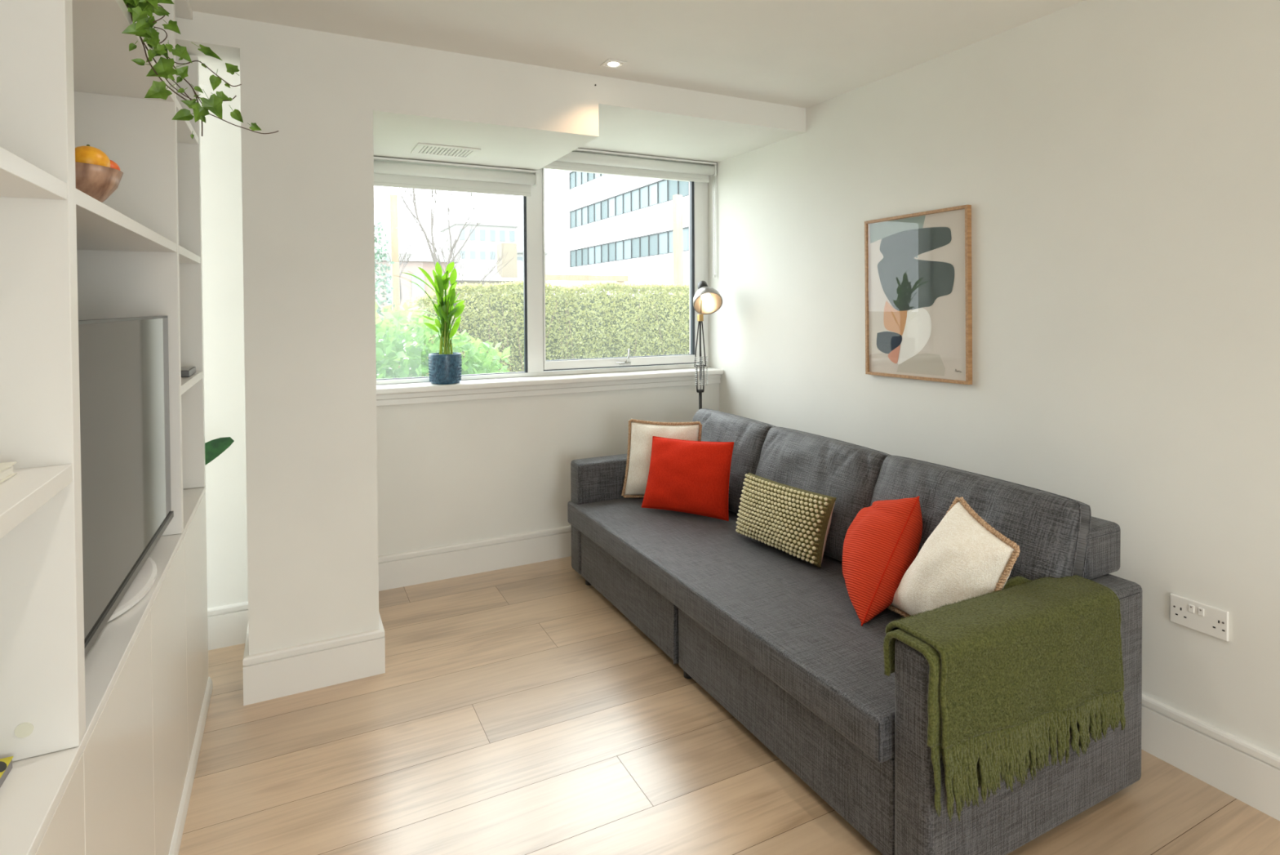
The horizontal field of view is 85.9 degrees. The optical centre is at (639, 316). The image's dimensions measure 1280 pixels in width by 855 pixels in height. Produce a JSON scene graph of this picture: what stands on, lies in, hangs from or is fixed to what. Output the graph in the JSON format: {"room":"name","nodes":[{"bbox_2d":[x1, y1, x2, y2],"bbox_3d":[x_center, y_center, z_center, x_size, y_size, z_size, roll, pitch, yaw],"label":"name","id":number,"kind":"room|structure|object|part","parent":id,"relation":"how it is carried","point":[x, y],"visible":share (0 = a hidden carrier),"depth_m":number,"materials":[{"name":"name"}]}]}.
{"room":"living room","nodes":[
{"label":"living room","id":0,"kind":"room"},
{"bbox_2d":[199,84,248,608],"bbox_3d":[-2.602,0.260,2.434,2.151,2.371,0.120,-1,1,-27],"label":"wall","id":1,"kind":"structure","parent":0,"point":[220,143],"depth_m":2.82,"materials":[{"name":"paint"}]},
{"bbox_2d":[207,600,248,649],"bbox_3d":[-2.565,1.283,2.389,2.151,0.166,0.018,-1,1,-27],"label":"baseboard","id":2,"kind":"structure","parent":1,"relation":"attached to","point":[228,624],"depth_m":2.82,"materials":[{"name":"white wood"}]},
{"bbox_2d":[174,11,805,654],"bbox_3d":[-1.465,0.194,2.966,4.662,2.473,1.070,-1,1,-27],"label":"wall","id":3,"kind":"structure","parent":0,"point":[335,103],"depth_m":2.54,"materials":[{"name":"paint"}]},
{"bbox_2d":[242,612,385,705],"bbox_3d":[-1.359,1.268,2.866,0.468,0.166,0.808,-1,1,-27],"label":"baseboard","id":4,"kind":"structure","parent":3,"relation":"attached to","point":[290,670],"depth_m":2.50,"materials":[{"name":"white wood"}]},
{"bbox_2d":[410,142,480,159],"bbox_3d":[-0.921,-0.782,3.257,0.284,0.006,0.218,-1,1,-27],"label":"air vent","id":5,"kind":"object","parent":3,"relation":"attached to","point":[422,148],"visible":1,"depth_m":3.25,"materials":[{"name":"white plastic"}]},
{"bbox_2d":[376,168,708,384],"bbox_3d":[-0.497,-0.304,3.900,2.080,1.275,0.126,-1,1,-27],"label":"window","id":6,"kind":"structure","parent":3,"relation":"attached to","point":[535,364],"depth_m":3.90,"materials":[{"name":"white plastic"}]},
{"bbox_2d":[373,156,537,196],"bbox_3d":[-0.975,-0.718,3.551,0.914,0.134,0.063,-1,1,-27],"label":"roller blind","id":7,"kind":"object","parent":6,"relation":"attached to","point":[388,171],"visible":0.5,"depth_m":3.55,"materials":[{"name":"white fabric"}]},
{"bbox_3d":[-0.088,-0.301,4.127,1.052,1.189,0.072,-1,1,-27],"label":"sash","id":8,"kind":"part","parent":6,"relation":"part of","materials":[{"name":"white"}]},
{"bbox_3d":[-0.094,0.239,4.066,0.100,0.100,0.044,-1,1,-27],"label":"handle","id":9,"kind":"part","parent":6,"relation":"part of","materials":[{"name":"silver metal"}]},
{"bbox_2d":[542,148,716,277],"bbox_3d":[-0.047,-0.589,4.023,1.142,0.707,0.063,-1,1,-27],"label":"roller blind","id":10,"kind":"object","parent":6,"relation":"attached to","point":[580,159],"visible":0.95,"depth_m":4.03,"materials":[{"name":"white fabric"}]},
{"bbox_3d":[0.460,-0.569,4.261,0.017,0.631,0.006,-1,1,-27],"label":"pull chain","id":11,"kind":"part","parent":10,"relation":"part of","materials":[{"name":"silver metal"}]},
{"bbox_2d":[376,367,723,555],"bbox_3d":[-0.479,0.872,3.897,2.080,1.075,0.316,-1,1,-27],"label":"wall","id":12,"kind":"structure","parent":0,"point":[453,472],"depth_m":3.64,"materials":[{"name":"paint"}]},
{"bbox_2d":[404,262,464,384],"bbox_3d":[-1.057,0.031,3.514,0.321,0.624,0.163,-1,1,-27],"label":"potted palm","id":13,"kind":"object","parent":12,"relation":"on","point":[445,367],"visible":1,"depth_m":3.51,"materials":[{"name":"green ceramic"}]},
{"bbox_2d":[428,351,462,384],"bbox_3d":[-1.004,0.266,3.545,0.165,0.153,0.165,-1,1,-27],"label":"pot","id":14,"kind":"object","parent":13,"relation":"attached to","point":[445,367],"depth_m":3.48,"materials":[{"name":"blue ceramic"}]},
{"bbox_2d":[377,524,571,591],"bbox_3d":[-0.435,1.248,3.800,2.060,0.166,0.018,-1,1,-27],"label":"baseboard","id":15,"kind":"structure","parent":12,"relation":"attached to","point":[411,567],"depth_m":3.57,"materials":[{"name":"white wood"}]},
{"bbox_2d":[188,0,1085,108],"bbox_3d":[-0.108,-1.067,0.295,4.900,0.120,7.050,-1,1,-27],"label":"ceiling","id":16,"kind":"structure","parent":0,"point":[805,54],"depth_m":2.52,"materials":[{"name":"paint"}]},
{"bbox_2d":[600,58,627,69],"bbox_3d":[-0.109,-1.046,2.852,0.086,0.006,0.086,-1,1,-27],"label":"recessed light","id":17,"kind":"object","parent":16,"relation":"in","point":[613,64],"visible":1,"depth_m":2.84,"materials":[{"name":"white metal"}]},
{"bbox_3d":[-0.109,-1.047,2.852,0.063,0.002,0.063,-1,1,-27],"label":"downlight plate","id":18,"kind":"part","parent":17,"relation":"part of","materials":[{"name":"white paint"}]},
{"bbox_2d":[178,555,1279,854],"bbox_3d":[-0.069,1.427,0.264,4.680,0.080,6.700,-1,1,-27],"label":"floor","id":19,"kind":"structure","parent":0,"point":[513,710],"depth_m":2.08,"materials":[{"name":"brown wood"}]},
{"bbox_2d":[0,484,213,854],"bbox_3d":[-1.089,1.003,1.219,0.318,0.747,2.735,-1,1,-27],"label":"base cabinet","id":20,"kind":"object","parent":19,"relation":"on","point":[126,788],"visible":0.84,"depth_m":1.39,"materials":[{"name":"white wood"}]},
{"bbox_2d":[0,755,13,786],"bbox_3d":[-0.920,0.627,0.793,0.231,0.016,0.271,-1,1,-27],"label":"notebook","id":21,"kind":"object","parent":20,"relation":"on","point":[6,763],"visible":1,"depth_m":0.95,"materials":[{"name":"yellow paper"}]},
{"bbox_3d":[-0.717,0.994,0.789,0.020,0.679,0.540,-1,1,-27],"label":"door","id":22,"kind":"part","parent":20,"relation":"part of","materials":[{"name":"white paint"}]},
{"bbox_3d":[-0.964,0.988,1.276,0.020,0.679,0.549,-1,1,-27],"label":"door","id":23,"kind":"part","parent":20,"relation":"part of","materials":[{"name":"white paint"}]},
{"bbox_2d":[78,315,173,657],"bbox_3d":[-1.175,0.315,1.443,0.216,0.620,0.958,-1,1,-27],"label":"television","id":24,"kind":"object","parent":20,"relation":"on","point":[124,362],"visible":0.6,"depth_m":1.41,"materials":[{"name":"dark glass"},{"name":"black plastic"},{"name":"silver metal"}]},
{"bbox_3d":[-1.108,0.282,1.476,0.022,0.557,0.958,-1,1,-26],"label":"casing","id":25,"kind":"part","parent":24,"relation":"part of","materials":[{"name":"black"}]},
{"bbox_3d":[-1.094,0.555,1.487,0.006,0.015,0.958,-1,1,-26],"label":"trim","id":26,"kind":"part","parent":24,"relation":"part of","materials":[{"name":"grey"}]},
{"bbox_3d":[-1.211,0.981,1.763,0.020,0.679,0.538,-1,1,-27],"label":"door","id":27,"kind":"part","parent":20,"relation":"part of","materials":[{"name":"white paint"}]},
{"bbox_2d":[182,484,205,537],"bbox_3d":[-1.579,0.626,2.164,0.306,0.018,0.592,-1,1,-27],"label":"countertop","id":28,"kind":"structure","parent":20,"relation":"on","point":[192,497],"depth_m":2.28,"materials":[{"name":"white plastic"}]},
{"bbox_2d":[0,0,205,760],"bbox_3d":[-1.103,-0.193,1.194,0.312,1.644,2.732,-1,1,-27],"label":"bookcase","id":29,"kind":"object","parent":28,"relation":"on","point":[69,80],"visible":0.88,"depth_m":1.00,"materials":[{"name":"white wood"}]},
{"bbox_2d":[0,461,17,484],"bbox_3d":[-0.870,0.209,0.796,0.162,0.017,0.242,-1,1,-27],"label":"book","id":30,"kind":"object","parent":29,"relation":"on","point":[6,468],"visible":1,"depth_m":0.92,"materials":[{"name":"beige paper"}]},
{"bbox_3d":[-0.728,-0.173,0.470,0.294,0.024,1.028,-1,1,-27],"label":"shelf","id":31,"kind":"part","parent":29,"relation":"part of","materials":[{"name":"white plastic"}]},
{"bbox_3d":[-0.726,0.235,0.477,0.294,0.026,1.028,-1,1,-27],"label":"shelf","id":32,"kind":"part","parent":29,"relation":"part of","materials":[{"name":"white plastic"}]},
{"bbox_2d":[75,161,123,202],"bbox_3d":[-1.041,-0.233,1.252,0.162,0.073,0.162,-1,1,-27],"label":"fruit bowl","id":33,"kind":"object","parent":29,"relation":"on","point":[98,182],"visible":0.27,"depth_m":1.23,"materials":[{"name":"brown wood"}]},
{"bbox_2d":[75,144,110,167],"bbox_3d":[-1.003,-0.281,1.250,0.064,0.062,0.064,-1,1,-27],"label":"orange","id":34,"kind":"object","parent":33,"relation":"in","point":[85,154],"visible":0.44,"depth_m":1.23,"materials":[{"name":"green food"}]},
{"bbox_2d":[110,160,119,170],"bbox_3d":[-1.013,-0.278,1.302,0.048,0.047,0.048,-1,1,-27],"label":"orange","id":35,"kind":"object","parent":33,"relation":"in","point":[113,165],"visible":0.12,"depth_m":1.30,"materials":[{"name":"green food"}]},
{"bbox_3d":[-1.212,-0.609,1.414,0.294,0.025,1.026,-1,1,-27],"label":"shelf","id":36,"kind":"part","parent":29,"relation":"part of","materials":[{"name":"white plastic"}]},
{"bbox_3d":[-1.210,-0.185,1.421,0.294,0.024,1.026,-1,1,-27],"label":"shelf","id":37,"kind":"part","parent":29,"relation":"part of","materials":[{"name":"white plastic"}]},
{"bbox_3d":[-1.068,-1.000,1.109,0.306,0.029,2.568,-1,1,-27],"label":"panel","id":38,"kind":"part","parent":29,"relation":"part of","materials":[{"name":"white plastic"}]},
{"bbox_3d":[-1.580,-0.618,2.140,0.294,0.025,0.539,-1,1,-27],"label":"shelf","id":39,"kind":"part","parent":29,"relation":"part of","materials":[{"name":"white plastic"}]},
{"bbox_2d":[181,366,195,377],"bbox_3d":[-1.536,0.185,2.307,0.060,0.022,0.180,-1,1,-27],"label":"flat box","id":40,"kind":"object","parent":29,"relation":"on","point":[186,371],"visible":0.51,"depth_m":2.27,"materials":[{"name":"grey plastic"}]},
{"bbox_3d":[-1.577,-0.195,2.147,0.294,0.024,0.539,-1,1,-27],"label":"shelf","id":41,"kind":"part","parent":29,"relation":"part of","materials":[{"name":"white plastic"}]},
{"bbox_3d":[-1.575,0.213,2.153,0.294,0.026,0.539,-1,1,-27],"label":"shelf","id":42,"kind":"part","parent":29,"relation":"part of","materials":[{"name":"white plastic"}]},
{"bbox_2d":[121,0,278,138],"bbox_3d":[-1.053,-0.569,1.460,0.487,0.380,0.156,0,1,0],"label":"trailing ivy","id":43,"kind":"object","parent":29,"relation":"on","point":[139,10],"visible":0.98,"depth_m":1.44,"materials":[{"name":"green plant"}]},
{"bbox_3d":[-1.458,0.974,2.250,0.020,0.679,0.550,-1,1,-27],"label":"door","id":44,"kind":"part","parent":20,"relation":"part of","materials":[{"name":"white paint"}]},
{"bbox_2d":[204,436,234,464],"bbox_3d":[-1.875,0.827,2.492,0.657,1.068,0.292,0,1,3],"label":"houseplant","id":45,"kind":"object","parent":19,"relation":"on","point":[214,448],"visible":0.05,"depth_m":2.59,"materials":[{"name":"green plant"}]},
{"bbox_2d":[693,280,722,409],"bbox_3d":[0.359,0.555,4.030,0.223,1.534,0.211,-1,1,-27],"label":"floor lamp","id":46,"kind":"object","parent":19,"relation":"on","point":[707,300],"visible":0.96,"depth_m":4.02,"materials":[{"name":"grey metal"}]},
{"bbox_3d":[0.351,0.195,4.023,0.081,0.356,0.012,-1,1,-27],"label":"arm","id":47,"kind":"part","parent":46,"relation":"part of","materials":[{"name":"grey metal"}]},
{"bbox_3d":[0.387,-0.115,4.038,0.060,0.060,0.060,-1,1,-27],"label":"bulb","id":48,"kind":"part","parent":46,"relation":"part of","materials":[{"name":"white glass"}]},
{"bbox_3d":[0.386,-0.093,4.015,0.172,0.166,0.166,-1,1,-27],"label":"lamp shade","id":49,"kind":"part","parent":46,"relation":"part of","materials":[{"name":"grey metal"}]},
{"bbox_2d":[567,408,1142,854],"bbox_3d":[0.531,0.924,2.752,0.939,0.836,2.252,-1,1,-27],"label":"sofa","id":50,"kind":"object","parent":19,"relation":"on","point":[777,637],"visible":0.5,"depth_m":2.08,"materials":[{"name":"grey fabric"}]},
{"bbox_3d":[0.055,1.017,3.700,0.871,0.566,0.131,-1,1,-27],"label":"armrest","id":51,"kind":"part","parent":50,"relation":"part of","materials":[{"name":"grey fabric"}]},
{"bbox_3d":[-0.053,1.181,3.034,0.061,0.252,0.960,-1,1,-27],"label":"panel","id":52,"kind":"part","parent":50,"relation":"part of","materials":[{"name":"grey fabric"}]},
{"bbox_2d":[621,418,702,497],"bbox_3d":[0.109,0.724,3.467,0.423,0.410,0.133,0,1,15],"label":"cushion","id":53,"kind":"object","parent":50,"relation":"on","point":[641,433],"visible":0.61,"depth_m":3.45,"materials":[{"name":"fabric"}]},
{"bbox_2d":[641,435,733,520],"bbox_3d":[0.224,0.752,3.250,0.456,0.355,0.141,0,1,30],"label":"cushion","id":54,"kind":"object","parent":50,"relation":"on","point":[686,476],"visible":1,"depth_m":3.19,"materials":[{"name":"fabric"}]},
{"bbox_2d":[691,408,773,513],"bbox_3d":[0.440,0.720,3.467,0.293,0.449,0.654,-1,1,-27],"label":"cushion","id":55,"kind":"object","parent":50,"relation":"on","point":[748,436],"depth_m":3.25,"materials":[{"name":"grey fabric"}]},
{"bbox_3d":[0.449,1.000,2.745,0.784,0.113,2.084,-1,1,-27],"label":"seat","id":56,"kind":"part","parent":50,"relation":"part of","materials":[{"name":"grey fabric"}]},
{"bbox_2d":[735,471,836,567],"bbox_3d":[0.570,0.804,2.762,0.165,0.256,0.484,-1,1,-33],"label":"cushion","id":57,"kind":"object","parent":50,"relation":"on","point":[794,521],"visible":1,"depth_m":2.67,"materials":[{"name":"beige fabric"}]},
{"bbox_3d":[0.403,1.193,2.136,0.061,0.252,1.034,-1,1,-27],"label":"panel","id":58,"kind":"part","parent":50,"relation":"part of","materials":[{"name":"grey fabric"}]},
{"bbox_2d":[755,426,889,561],"bbox_3d":[0.740,0.729,2.876,0.286,0.450,0.715,-1,1,-27],"label":"cushion","id":59,"kind":"object","parent":50,"relation":"on","point":[850,473],"depth_m":2.72,"materials":[{"name":"grey fabric"}]},
{"bbox_2d":[842,495,922,626],"bbox_3d":[0.787,0.761,2.323,0.399,0.366,0.308,-1,1,-27],"label":"cushion","id":60,"kind":"object","parent":50,"relation":"on","point":[882,540],"visible":0.98,"depth_m":2.20,"materials":[{"name":"fabric"}]},
{"bbox_2d":[887,496,1020,617],"bbox_3d":[0.907,0.742,2.023,0.196,0.399,0.449,-1,1,-27],"label":"cushion","id":61,"kind":"object","parent":50,"relation":"on","point":[964,556],"visible":0.75,"depth_m":1.94,"materials":[{"name":"fabric"}]},
{"bbox_2d":[870,455,1089,580],"bbox_3d":[1.056,0.737,2.252,0.289,0.449,0.731,-1,1,-27],"label":"cushion","id":62,"kind":"object","parent":50,"relation":"on","point":[1051,531],"depth_m":2.05,"materials":[{"name":"grey fabric"}]},
{"bbox_2d":[883,574,1125,821],"bbox_3d":[0.934,0.926,1.764,0.740,0.415,0.223,-1,1,-28],"label":"throw blanket","id":63,"kind":"object","parent":50,"relation":"on","point":[1016,667],"visible":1,"depth_m":1.66,"materials":[{"name":"green fabric"}]},
{"bbox_3d":[1.017,1.042,1.801,0.871,0.566,0.111,-1,1,-27],"label":"armrest","id":64,"kind":"part","parent":50,"relation":"part of","materials":[{"name":"grey fabric"}]},
{"bbox_3d":[0.869,0.668,2.918,0.180,0.146,2.095,-1,1,-27],"label":"backrest","id":65,"kind":"part","parent":50,"relation":"part of","materials":[{"name":"grey fabric"}]},
{"bbox_2d":[706,0,1279,755],"bbox_3d":[2.013,0.199,1.415,0.140,2.473,7.100,-1,1,-27],"label":"wall","id":66,"kind":"structure","parent":0,"point":[1116,163],"depth_m":2.27,"materials":[{"name":"paint"}]},
{"bbox_2d":[864,204,972,384],"bbox_3d":[1.159,-0.085,2.909,0.023,0.703,0.544,-1,1,-27],"label":"framed print","id":67,"kind":"object","parent":66,"relation":"attached to","point":[917,266],"visible":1,"depth_m":2.88,"materials":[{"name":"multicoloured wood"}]},
{"bbox_3d":[1.041,-0.086,3.143,0.023,0.673,0.019,-1,1,-27],"label":"frame rail","id":68,"kind":"part","parent":67,"relation":"part of","materials":[{"name":"brown wood"}]},
{"bbox_3d":[1.156,-0.427,2.906,0.023,0.018,0.537,-1,1,-27],"label":"frame rail","id":69,"kind":"part","parent":67,"relation":"part of","materials":[{"name":"brown wood"}]},
{"bbox_3d":[1.163,0.258,2.911,0.023,0.018,0.537,-1,1,-27],"label":"frame rail","id":70,"kind":"part","parent":67,"relation":"part of","materials":[{"name":"brown wood"}]},
{"bbox_3d":[1.278,-0.084,2.675,0.023,0.673,0.019,-1,1,-27],"label":"frame rail","id":71,"kind":"part","parent":67,"relation":"part of","materials":[{"name":"brown wood"}]},
{"bbox_2d":[1169,592,1228,641],"bbox_3d":[1.633,0.878,2.013,0.012,0.086,0.145,-1,1,-27],"label":"wall socket","id":72,"kind":"object","parent":66,"relation":"attached to","point":[1199,616],"visible":1,"depth_m":2.01,"materials":[{"name":"white plastic"}]},
{"bbox_2d":[1188,604,1194,613],"bbox_3d":[1.623,0.859,2.025,0.004,0.022,0.015,-1,1,-27],"label":"rocker switch","id":73,"kind":"object","parent":72,"relation":"attached to","point":[1191,606],"depth_m":2.02,"materials":[{"name":"white plastic"}]},
{"bbox_2d":[1197,607,1204,616],"bbox_3d":[1.634,0.859,2.003,0.004,0.022,0.015,-1,1,-27],"label":"rocker switch","id":74,"kind":"object","parent":72,"relation":"attached to","point":[1200,610],"depth_m":2.00,"materials":[{"name":"white plastic"}]},
{"bbox_2d":[1141,693,1279,820],"bbox_3d":[1.971,1.274,1.352,0.018,0.166,6.560,-1,1,-27],"label":"baseboard","id":75,"kind":"structure","parent":66,"relation":"attached to","point":[1246,771],"depth_m":1.98,"materials":[{"name":"white wood"}]},
{"label":"outside","id":76,"kind":"structure","parent":0,"visible":0},
{"bbox_2d":[377,334,416,377],"bbox_3d":[-12.363,0.195,57.614,150.000,0.250,106.050,-1,1,-27],"label":"ground","id":77,"kind":"structure","parent":76,"point":[413,335],"depth_m":17.40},
{"bbox_2d":[374,221,395,374],"bbox_3d":[-2.938,-0.086,7.018,0.873,1.857,0.847,-1,1,-27],"label":"evergreen shrub","id":78,"kind":"object","parent":77,"relation":"on","point":[377,283],"visible":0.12,"depth_m":7.10,"materials":[{"name":"green plant"}]},
{"bbox_2d":[389,194,399,368],"bbox_3d":[-2.698,-0.249,7.599,0.105,2.180,0.075,-1,1,-27],"label":"timber post","id":79,"kind":"object","parent":77,"relation":"on","point":[393,197],"visible":0.56,"depth_m":7.56,"materials":[{"name":"beige wood"}]},
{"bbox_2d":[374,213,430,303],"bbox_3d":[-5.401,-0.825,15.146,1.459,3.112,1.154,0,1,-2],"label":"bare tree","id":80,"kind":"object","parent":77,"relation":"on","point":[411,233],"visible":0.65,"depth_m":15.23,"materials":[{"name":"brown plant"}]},
{"bbox_2d":[374,252,461,334],"bbox_3d":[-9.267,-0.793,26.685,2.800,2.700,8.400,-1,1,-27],"label":"apartment block","id":81,"kind":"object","parent":77,"relation":"on","point":[424,261],"visible":0.3,"depth_m":23.00,"materials":[{"name":"brown brick"}]},
{"bbox_2d":[375,301,512,378],"bbox_3d":[-1.703,0.391,5.109,1.548,1.032,0.890,-1,1,-27],"label":"bush","id":82,"kind":"object","parent":77,"relation":"on","point":[475,350],"visible":0.27,"depth_m":4.99,"materials":[{"name":"green plant"}]},
{"bbox_2d":[380,186,517,267],"bbox_3d":[-3.509,-1.242,12.817,2.623,3.995,1.623,-1,1,-27],"label":"bare tree","id":83,"kind":"object","parent":77,"relation":"on","point":[433,254],"visible":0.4,"depth_m":12.70,"materials":[{"name":"brown plant"}]},
{"bbox_2d":[419,220,508,292],"bbox_3d":[-3.857,-0.703,15.018,2.087,2.856,1.362,-1,1,-27],"label":"bare tree","id":84,"kind":"object","parent":77,"relation":"on","point":[447,247],"visible":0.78,"depth_m":14.86,"materials":[{"name":"brown plant"}]},
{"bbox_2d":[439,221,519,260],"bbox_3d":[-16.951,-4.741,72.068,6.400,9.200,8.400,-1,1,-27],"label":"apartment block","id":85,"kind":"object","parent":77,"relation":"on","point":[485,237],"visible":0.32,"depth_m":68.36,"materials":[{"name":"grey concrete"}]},
{"bbox_2d":[454,243,523,299],"bbox_3d":[-7.424,-1.426,32.656,3.700,3.750,5.400,-1,1,-27],"label":"brick house","id":86,"kind":"structure","parent":77,"relation":"on","point":[513,269],"depth_m":30.87,"materials":[{"name":"brown"}]},
{"bbox_2d":[516,250,549,293],"bbox_3d":[-14.896,-3.916,82.089,5.700,7.200,8.400,-1,1,-27],"label":"apartment block","id":87,"kind":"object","parent":77,"relation":"on","point":[519,253],"visible":0.03,"depth_m":78.36,"materials":[{"name":"grey"}]},
{"bbox_2d":[403,279,689,376],"bbox_3d":[-0.137,0.217,7.581,4.674,1.205,0.865,-1,1,-27],"label":"hedge","id":88,"kind":"object","parent":77,"relation":"on","point":[593,323],"visible":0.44,"depth_m":7.05,"materials":[{"name":"green plant"}]},
{"bbox_2d":[545,274,628,293],"bbox_3d":[-0.780,0.149,8.593,1.370,1.330,0.090,-1,1,-27],"label":"rail","id":89,"kind":"object","parent":77,"relation":"on","point":[620,279],"visible":0.33,"depth_m":8.59,"materials":[{"name":"beige wood"}]},
{"bbox_3d":[-0.776,-0.480,8.569,1.370,0.070,0.060,-1,1,-27],"label":"rail","id":90,"kind":"part","parent":89,"relation":"part of","materials":[{"name":"beige wood"}]},
{"bbox_2d":[566,170,688,296],"bbox_3d":[9.601,-7.375,45.014,14.012,15.050,43.800,-1,1,-27],"label":"office block","id":91,"kind":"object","parent":77,"relation":"on","point":[620,225],"visible":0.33,"depth_m":50.94,"materials":[{"name":"white concrete"},{"name":"dark glass"}]},
{"bbox_2d":[672,194,683,295],"bbox_3d":[0.517,-0.413,9.226,0.120,2.420,0.100,-1,1,-27],"label":"timber post","id":92,"kind":"object","parent":77,"relation":"on","point":[677,199],"visible":0.44,"depth_m":9.17,"materials":[{"name":"beige wood"}]}
]}

